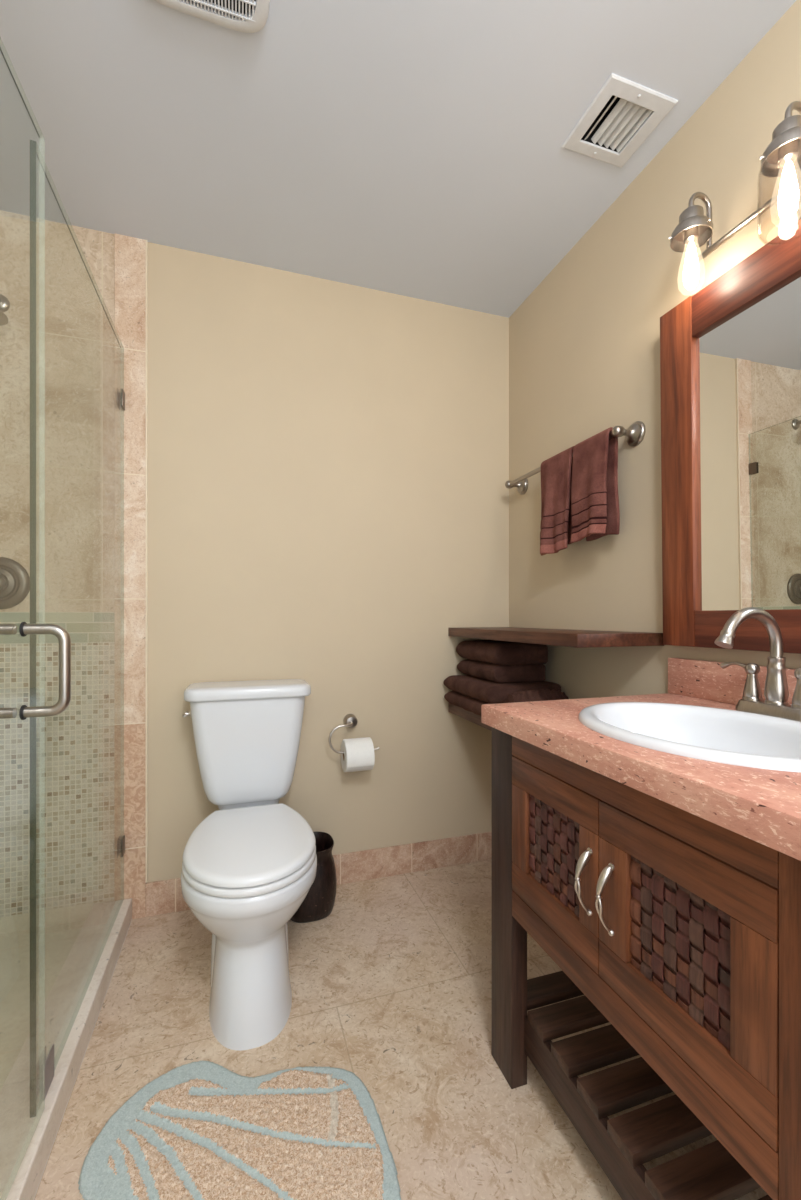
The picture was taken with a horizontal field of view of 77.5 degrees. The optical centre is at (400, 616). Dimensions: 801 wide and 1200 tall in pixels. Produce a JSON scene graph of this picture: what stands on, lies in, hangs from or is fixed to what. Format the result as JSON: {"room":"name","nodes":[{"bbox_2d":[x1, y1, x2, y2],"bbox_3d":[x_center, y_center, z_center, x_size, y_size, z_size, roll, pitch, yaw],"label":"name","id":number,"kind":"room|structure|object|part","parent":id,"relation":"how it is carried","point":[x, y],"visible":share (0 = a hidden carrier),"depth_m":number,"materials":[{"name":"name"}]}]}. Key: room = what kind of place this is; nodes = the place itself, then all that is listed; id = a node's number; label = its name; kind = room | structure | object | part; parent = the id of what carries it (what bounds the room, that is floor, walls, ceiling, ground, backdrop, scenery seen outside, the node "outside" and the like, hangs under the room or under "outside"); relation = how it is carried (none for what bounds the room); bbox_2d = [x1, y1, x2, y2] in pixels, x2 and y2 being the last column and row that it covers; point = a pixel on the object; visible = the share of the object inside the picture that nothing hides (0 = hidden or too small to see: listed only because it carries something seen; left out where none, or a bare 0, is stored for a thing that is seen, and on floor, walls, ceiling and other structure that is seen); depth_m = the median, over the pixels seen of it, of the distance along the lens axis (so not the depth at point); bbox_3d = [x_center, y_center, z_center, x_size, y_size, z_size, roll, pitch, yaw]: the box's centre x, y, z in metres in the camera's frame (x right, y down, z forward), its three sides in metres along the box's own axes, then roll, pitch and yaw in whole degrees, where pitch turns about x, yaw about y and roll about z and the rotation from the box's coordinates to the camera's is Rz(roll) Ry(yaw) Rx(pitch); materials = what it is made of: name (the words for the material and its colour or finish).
{"room":"bathroom","nodes":[
{"label":"bathroom","id":0,"kind":"room"},
{"bbox_2d":[0,920,85,1090],"bbox_3d":[-1.018,1.090,0.220,0.840,0.062,2.948,0,0,-18],"label":"floor","id":1,"kind":"structure","parent":0,"point":[54,943],"depth_m":1.47,"materials":[{"name":"stone"}]},
{"bbox_2d":[0,210,508,933],"bbox_3d":[-0.703,-0.139,1.917,2.650,2.440,0.084,0,0,-18],"label":"wall","id":2,"kind":"structure","parent":0,"point":[328,460],"depth_m":1.92,"materials":[{"name":"beige paint"}]},
{"bbox_2d":[0,294,9,325],"bbox_3d":[-1.313,-1.012,1.586,0.120,0.130,0.168,0,0,-18],"label":"shower fixture","id":3,"kind":"object","parent":2,"relation":"attached to","point":[4,302],"visible":1,"depth_m":1.66,"materials":[{"name":"silver metal"}]},
{"bbox_2d":[0,557,29,608],"bbox_3d":[-1.329,-0.113,1.637,0.176,0.176,0.060,0,0,-18],"label":"shower valve","id":4,"kind":"object","parent":2,"relation":"attached to","point":[14,578],"visible":0.99,"depth_m":1.67,"materials":[{"name":"silver metal"}]},
{"bbox_3d":[-1.336,-0.085,1.619,0.077,0.110,0.030,0,0,-18],"label":"valve lever","id":5,"kind":"part","parent":4,"relation":"part of","materials":[{"name":"silver metal"}]},
{"bbox_2d":[0,898,131,1199],"bbox_3d":[-0.560,1.042,0.366,0.121,0.078,2.942,0,0,-18],"label":"shower curb","id":6,"kind":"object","parent":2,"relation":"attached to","point":[67,1019],"depth_m":1.17,"materials":[{"name":"stone"}]},
{"bbox_2d":[0,48,70,719],"bbox_3d":[-0.614,0.013,0.653,0.163,1.936,0.713,0,0,-16],"label":"shower door","id":7,"kind":"structure","parent":6,"relation":"on","point":[64,639],"depth_m":0.91,"materials":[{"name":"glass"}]},
{"bbox_3d":[-0.617,0.013,0.663,0.010,1.936,0.693,0,0,-16],"label":"glass pane","id":8,"kind":"part","parent":7,"relation":"part of","materials":[{"name":"glass"}]},
{"bbox_2d":[19,705,26,719],"bbox_3d":[-0.679,0.172,0.899,0.004,0.027,0.027,0,0,-16],"label":"washer","id":9,"kind":"object","parent":7,"relation":"in","point":[23,709],"depth_m":0.89,"materials":[{"name":"black rubber"}]},
{"bbox_2d":[19,622,26,636],"bbox_3d":[-0.679,0.022,0.899,0.004,0.027,0.027,0,0,-16],"label":"washer","id":10,"kind":"object","parent":7,"relation":"in","point":[23,626],"depth_m":0.89,"materials":[{"name":"black rubber"}]},
{"bbox_3d":[-0.686,0.097,0.897,0.163,0.169,0.019,0,0,-16],"label":"pull handle","id":11,"kind":"part","parent":7,"relation":"part of","materials":[{"name":"silver metal"}]},
{"bbox_2d":[30,140,124,1117],"bbox_3d":[-0.862,0.024,1.387,0.018,1.958,0.813,0,0,-18],"label":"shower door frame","id":12,"kind":"structure","parent":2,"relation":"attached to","point":[41,1074],"depth_m":1.00,"materials":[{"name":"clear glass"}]},
{"bbox_2d":[114,233,147,918],"bbox_3d":[-0.976,-0.139,1.824,0.106,2.440,0.091,0,0,-18],"label":"trim","id":13,"kind":"structure","parent":2,"relation":"attached to","point":[130,253],"depth_m":1.78,"materials":[{"name":"stone"}]},
{"bbox_2d":[146,831,491,916],"bbox_3d":[-0.218,1.021,2.029,1.476,0.120,0.011,0,0,-18],"label":"baseboard","id":14,"kind":"structure","parent":2,"relation":"attached to","point":[163,896],"depth_m":2.08,"materials":[{"name":"stone"}]},
{"bbox_2d":[328,714,379,753],"bbox_3d":[-0.192,0.465,2.002,0.207,0.141,0.079,0,0,-18],"label":"toilet paper holder","id":15,"kind":"object","parent":2,"relation":"attached to","point":[350,720],"visible":0.95,"depth_m":2.00,"materials":[{"name":"silver metal"}]},
{"bbox_2d":[341,737,374,772],"bbox_3d":[-0.170,0.544,1.970,0.110,0.127,0.128,0,0,-18],"label":"toilet paper roll","id":16,"kind":"object","parent":15,"relation":"hanging from","point":[358,755],"visible":0.97,"depth_m":1.92,"materials":[{"name":"white paper"}]},
{"bbox_2d":[0,0,795,317],"bbox_3d":[-0.234,-1.384,0.477,2.650,0.050,3.112,0,0,-18],"label":"ceiling","id":17,"kind":"structure","parent":0,"point":[410,148],"depth_m":1.36,"materials":[{"name":"white paint"}]},
{"bbox_2d":[155,0,269,32],"bbox_3d":[-0.402,-1.349,0.992,0.284,0.019,0.284,0,0,-18],"label":"exhaust fan","id":18,"kind":"object","parent":17,"relation":"attached to","point":[246,16],"visible":1,"depth_m":1.11,"materials":[{"name":"white plastic"}]},
{"bbox_2d":[179,0,255,22],"bbox_3d":[-0.402,-1.347,0.992,0.224,0.015,0.226,0,0,-18],"label":"grille","id":19,"kind":"object","parent":18,"relation":"attached to","point":[223,11],"depth_m":1.10,"materials":[{"name":"white plastic"}]},
{"bbox_2d":[562,73,677,167],"bbox_3d":[0.598,-1.404,1.376,0.213,0.110,0.204,0,0,-18],"label":"ceiling vent","id":20,"kind":"object","parent":17,"relation":"in","point":[622,115],"visible":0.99,"depth_m":1.37,"materials":[{"name":"white metal"}]},
{"bbox_2d":[34,859,767,1199],"bbox_3d":[0.248,1.111,0.676,1.610,0.060,3.032,0,0,-18],"label":"floor","id":21,"kind":"structure","parent":0,"point":[392,989],"depth_m":1.28,"materials":[{"name":"stone"}]},
{"bbox_2d":[78,1061,400,1199],"bbox_3d":[-0.311,1.073,0.962,0.583,0.014,0.583,0,0,-18],"label":"bath rug","id":22,"kind":"object","parent":21,"relation":"on","point":[200,1130],"visible":1,"depth_m":1.02,"materials":[{"name":"beige fabric"}]},
{"bbox_2d":[181,679,316,1050],"bbox_3d":[-0.468,0.660,1.554,0.429,0.842,0.733,0,0,-18],"label":"toilet","id":23,"kind":"object","parent":21,"relation":"on","point":[248,867],"visible":1,"depth_m":1.36,"materials":[{"name":"white ceramic"}]},
{"bbox_3d":[-0.726,0.331,1.700,0.028,0.024,0.032,0,0,-18],"label":"flush lever","id":24,"kind":"part","parent":23,"relation":"part of","materials":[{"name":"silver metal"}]},
{"bbox_3d":[-0.548,0.482,1.806,0.390,0.398,0.195,0,0,-18],"label":"tank","id":25,"kind":"part","parent":23,"relation":"part of","materials":[{"name":"white ceramic"}]},
{"bbox_3d":[-0.546,0.261,1.802,0.424,0.043,0.213,0,0,-18],"label":"tank lid","id":26,"kind":"part","parent":23,"relation":"part of","materials":[{"name":"white ceramic"}]},
{"bbox_3d":[-0.431,0.669,1.441,0.358,0.022,0.483,0,0,-18],"label":"seat","id":27,"kind":"part","parent":23,"relation":"part of","materials":[{"name":"white plastic"}]},
{"bbox_3d":[-0.434,0.655,1.449,0.356,0.051,0.512,0,0,-18],"label":"seat lid","id":28,"kind":"part","parent":23,"relation":"part of","materials":[{"name":"white plastic"}]},
{"bbox_3d":[-0.449,0.881,1.495,0.364,0.400,0.598,0,0,-18],"label":"bowl","id":29,"kind":"part","parent":23,"relation":"part of","materials":[{"name":"white ceramic"}]},
{"bbox_2d":[290,832,336,922],"bbox_3d":[-0.337,0.956,1.842,0.196,0.250,0.196,0,0,-18],"label":"waste bin","id":30,"kind":"object","parent":21,"relation":"on","point":[318,903],"visible":0.51,"depth_m":1.77,"materials":[{"name":"brown metal"}]},
{"bbox_2d":[492,727,800,1199],"bbox_3d":[0.596,0.670,0.941,0.592,0.822,0.784,0,0,-18],"label":"vanity cabinet","id":31,"kind":"object","parent":21,"relation":"on","point":[677,929],"visible":0.98,"depth_m":0.81,"materials":[{"name":"brown wood"}]},
{"bbox_3d":[0.259,0.670,1.193,0.042,0.822,0.096,0,0,-18],"label":"leg","id":32,"kind":"part","parent":31,"relation":"part of","materials":[{"name":"brown wood"}]},
{"bbox_3d":[0.312,0.469,1.003,0.013,0.178,0.177,0,0,-18],"label":"woven panel","id":33,"kind":"part","parent":31,"relation":"part of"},
{"bbox_3d":[0.308,0.469,1.006,0.022,0.304,0.287,0,0,-18],"label":"door","id":34,"kind":"part","parent":31,"relation":"part of","materials":[{"name":"brown wood"}]},
{"bbox_3d":[0.322,0.469,0.880,0.033,0.120,0.015,0,0,-18],"label":"handle","id":35,"kind":"part","parent":31,"relation":"part of","materials":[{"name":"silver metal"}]},
{"bbox_3d":[0.386,0.960,0.872,0.020,0.082,0.591,0,0,-18],"label":"shelf rail","id":36,"kind":"part","parent":31,"relation":"part of","materials":[{"name":"brown wood"}]},
{"bbox_3d":[0.339,0.471,0.829,0.033,0.121,0.015,0,0,-18],"label":"handle","id":37,"kind":"part","parent":31,"relation":"part of","materials":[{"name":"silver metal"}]},
{"bbox_2d":[481,658,800,860],"bbox_3d":[0.608,0.186,0.936,0.604,0.144,0.794,0,0,-18],"label":"countertop","id":38,"kind":"structure","parent":31,"relation":"on","point":[763,806],"depth_m":0.77,"materials":[{"name":"pink stone"}]},
{"bbox_2d":[578,702,800,772],"bbox_3d":[0.570,0.271,0.928,0.406,0.146,0.516,0,0,-18],"label":"sink","id":39,"kind":"object","parent":38,"relation":"in","point":[726,736],"visible":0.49,"depth_m":1.02,"materials":[{"name":"white ceramic"}]},
{"bbox_2d":[714,607,800,721],"bbox_3d":[0.753,0.096,1.043,0.210,0.233,0.204,0,0,18],"label":"faucet","id":40,"kind":"object","parent":38,"relation":"on","point":[776,692],"visible":1,"depth_m":1.02,"materials":[{"name":"silver metal"}]},
{"bbox_3d":[0.751,0.110,1.120,0.013,0.018,0.067,0,0,-18],"label":"lever","id":41,"kind":"part","parent":40,"relation":"part of","materials":[{"name":"silver metal"}]},
{"bbox_3d":[0.763,0.140,1.083,0.037,0.080,0.037,0,0,-18],"label":"handle","id":42,"kind":"part","parent":40,"relation":"part of","materials":[{"name":"silver metal"}]},
{"bbox_3d":[0.779,0.196,1.034,0.055,0.033,0.154,0,0,-18],"label":"plate","id":43,"kind":"part","parent":40,"relation":"part of","materials":[{"name":"silver metal"}]},
{"bbox_3d":[0.795,0.140,0.986,0.037,0.080,0.037,0,0,-18],"label":"handle","id":44,"kind":"part","parent":40,"relation":"part of","materials":[{"name":"silver metal"}]},
{"bbox_3d":[0.356,0.287,0.863,0.022,0.057,0.591,0,0,-18],"label":"rail","id":45,"kind":"part","parent":31,"relation":"part of","materials":[{"name":"brown wood"}]},
{"bbox_3d":[0.403,0.469,0.723,0.013,0.178,0.178,0,0,-18],"label":"woven panel","id":46,"kind":"part","parent":31,"relation":"part of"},
{"bbox_3d":[0.400,0.469,0.725,0.022,0.304,0.300,0,0,-18],"label":"door","id":47,"kind":"part","parent":31,"relation":"part of","materials":[{"name":"brown wood"}]},
{"bbox_3d":[0.472,0.670,0.539,0.042,0.822,0.096,0,0,-18],"label":"leg","id":48,"kind":"part","parent":31,"relation":"part of","materials":[{"name":"brown wood"}]},
{"bbox_2d":[509,0,800,698],"bbox_3d":[0.988,-0.139,0.875,0.080,2.440,2.952,0,0,-18],"label":"wall","id":49,"kind":"structure","parent":0,"point":[584,345],"depth_m":1.59,"materials":[{"name":"beige paint"}]},
{"bbox_2d":[448,702,491,730],"bbox_3d":[0.485,0.392,1.806,0.299,0.042,0.870,0,0,-18],"label":"wall shelf","id":50,"kind":"object","parent":49,"relation":"attached to","point":[470,716],"visible":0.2,"depth_m":1.99,"materials":[{"name":"brown wood"}]},
{"bbox_2d":[444,691,489,715],"bbox_3d":[0.389,0.342,1.996,0.300,0.058,0.392,0,0,-18],"label":"folded towel","id":51,"kind":"object","parent":50,"relation":"on","point":[470,704],"visible":0.33,"depth_m":1.95,"materials":[{"name":"brown fabric"}]},
{"bbox_2d":[443,675,568,703],"bbox_3d":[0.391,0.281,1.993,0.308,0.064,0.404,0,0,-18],"label":"folded towel","id":52,"kind":"object","parent":51,"relation":"on","point":[491,692],"visible":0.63,"depth_m":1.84,"materials":[{"name":"brown fabric"}]},
{"bbox_2d":[457,659,545,682],"bbox_3d":[0.398,0.215,2.028,0.222,0.068,0.336,0,0,-18],"label":"folded towel","id":53,"kind":"object","parent":52,"relation":"on","point":[495,673],"visible":0.72,"depth_m":1.89,"materials":[{"name":"brown fabric"}]},
{"bbox_2d":[456,640,547,664],"bbox_3d":[0.398,0.140,2.024,0.234,0.082,0.346,0,0,-18],"label":"folded towel","id":54,"kind":"object","parent":53,"relation":"on","point":[497,652],"visible":0.88,"depth_m":1.88,"materials":[{"name":"brown fabric"}]},
{"bbox_2d":[448,627,663,647],"bbox_3d":[0.485,0.065,1.806,0.299,0.037,0.870,0,0,-18],"label":"wall shelf","id":55,"kind":"object","parent":49,"relation":"attached to","point":[555,637],"visible":0.89,"depth_m":1.47,"materials":[{"name":"brown wood"}]},
{"bbox_2d":[505,421,645,494],"bbox_3d":[0.588,-0.565,1.832,0.088,0.074,0.714,0,0,-18],"label":"towel rail","id":56,"kind":"object","parent":49,"relation":"attached to","point":[634,435],"visible":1,"depth_m":1.53,"materials":[{"name":"silver metal"}]},
{"bbox_3d":[0.488,-0.565,2.136,0.088,0.074,0.074,0,0,-18],"label":"post","id":57,"kind":"part","parent":56,"relation":"part of","materials":[{"name":"silver metal"}]},
{"bbox_2d":[540,446,573,555],"bbox_3d":[0.557,-0.406,1.788,0.105,0.362,0.181,0,0,-18],"label":"hand towel","id":58,"kind":"object","parent":56,"relation":"hanging from","point":[556,471],"visible":0.88,"depth_m":1.77,"materials":[{"name":"fabric"}]},
{"bbox_2d":[571,427,619,542],"bbox_3d":[0.622,-0.417,1.617,0.088,0.340,0.165,0,0,-18],"label":"hand towel","id":59,"kind":"object","parent":56,"relation":"hanging from","point":[595,512],"visible":0.99,"depth_m":1.57,"materials":[{"name":"brown fabric"}]},
{"bbox_3d":[0.687,-0.565,1.528,0.088,0.074,0.074,0,0,-18],"label":"post","id":60,"kind":"part","parent":56,"relation":"part of","materials":[{"name":"silver metal"}]},
{"bbox_2d":[660,220,800,653],"bbox_3d":[0.867,-0.377,1.019,0.046,0.909,0.788,-1,0,-18],"label":"wall mirror","id":61,"kind":"object","parent":49,"relation":"attached to","point":[730,351],"visible":1,"depth_m":1.19,"materials":[{"name":"brown wood"}]},
{"bbox_3d":[0.864,-0.777,1.018,0.044,0.104,0.587,-1,0,-18],"label":"rail","id":62,"kind":"part","parent":61,"relation":"part of","materials":[{"name":"wood"}]},
{"bbox_3d":[0.873,0.030,1.020,0.044,0.094,0.587,-1,0,-18],"label":"rail","id":63,"kind":"part","parent":61,"relation":"part of","materials":[{"name":"wood"}]},
{"bbox_2d":[695,274,800,610],"bbox_3d":[0.871,-0.371,1.020,0.022,0.708,0.587,-1,0,-18],"label":"mirror glass","id":64,"kind":"object","parent":61,"relation":"on","point":[748,355],"depth_m":1.16,"materials":[{"name":"silver mirror"}]},
{"bbox_2d":[668,658,796,704],"bbox_3d":[0.883,0.164,1.026,0.025,0.099,0.794,0,0,-18],"label":"backsplash","id":65,"kind":"structure","parent":49,"relation":"attached to","point":[702,679],"depth_m":1.27,"materials":[{"name":"pink stone"}]},
{"bbox_2d":[668,101,800,289],"bbox_3d":[0.816,-0.922,1.022,0.155,0.270,0.556,0,0,-18],"label":"vanity light","id":66,"kind":"object","parent":49,"relation":"attached to","point":[782,156],"visible":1,"depth_m":1.07,"materials":[{"name":"silver metal"}]},
{"bbox_3d":[0.748,-0.987,1.244,0.074,0.140,0.017,0,0,-18],"label":"lamp arm","id":67,"kind":"part","parent":66,"relation":"part of","materials":[{"name":"silver metal"}]},
{"bbox_3d":[0.790,-0.868,1.017,0.103,0.162,0.103,0,0,-18],"label":"lamp shade","id":68,"kind":"part","parent":66,"relation":"part of","materials":[{"name":"clear glass"}]},
{"bbox_3d":[0.819,-0.987,1.026,0.074,0.140,0.017,0,0,-18],"label":"lamp arm","id":69,"kind":"part","parent":66,"relation":"part of","materials":[{"name":"silver metal"}]},
{"bbox_3d":[0.868,-0.919,1.042,0.045,0.120,0.120,0,0,-18],"label":"plate","id":70,"kind":"part","parent":66,"relation":"part of","materials":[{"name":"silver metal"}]}
]}

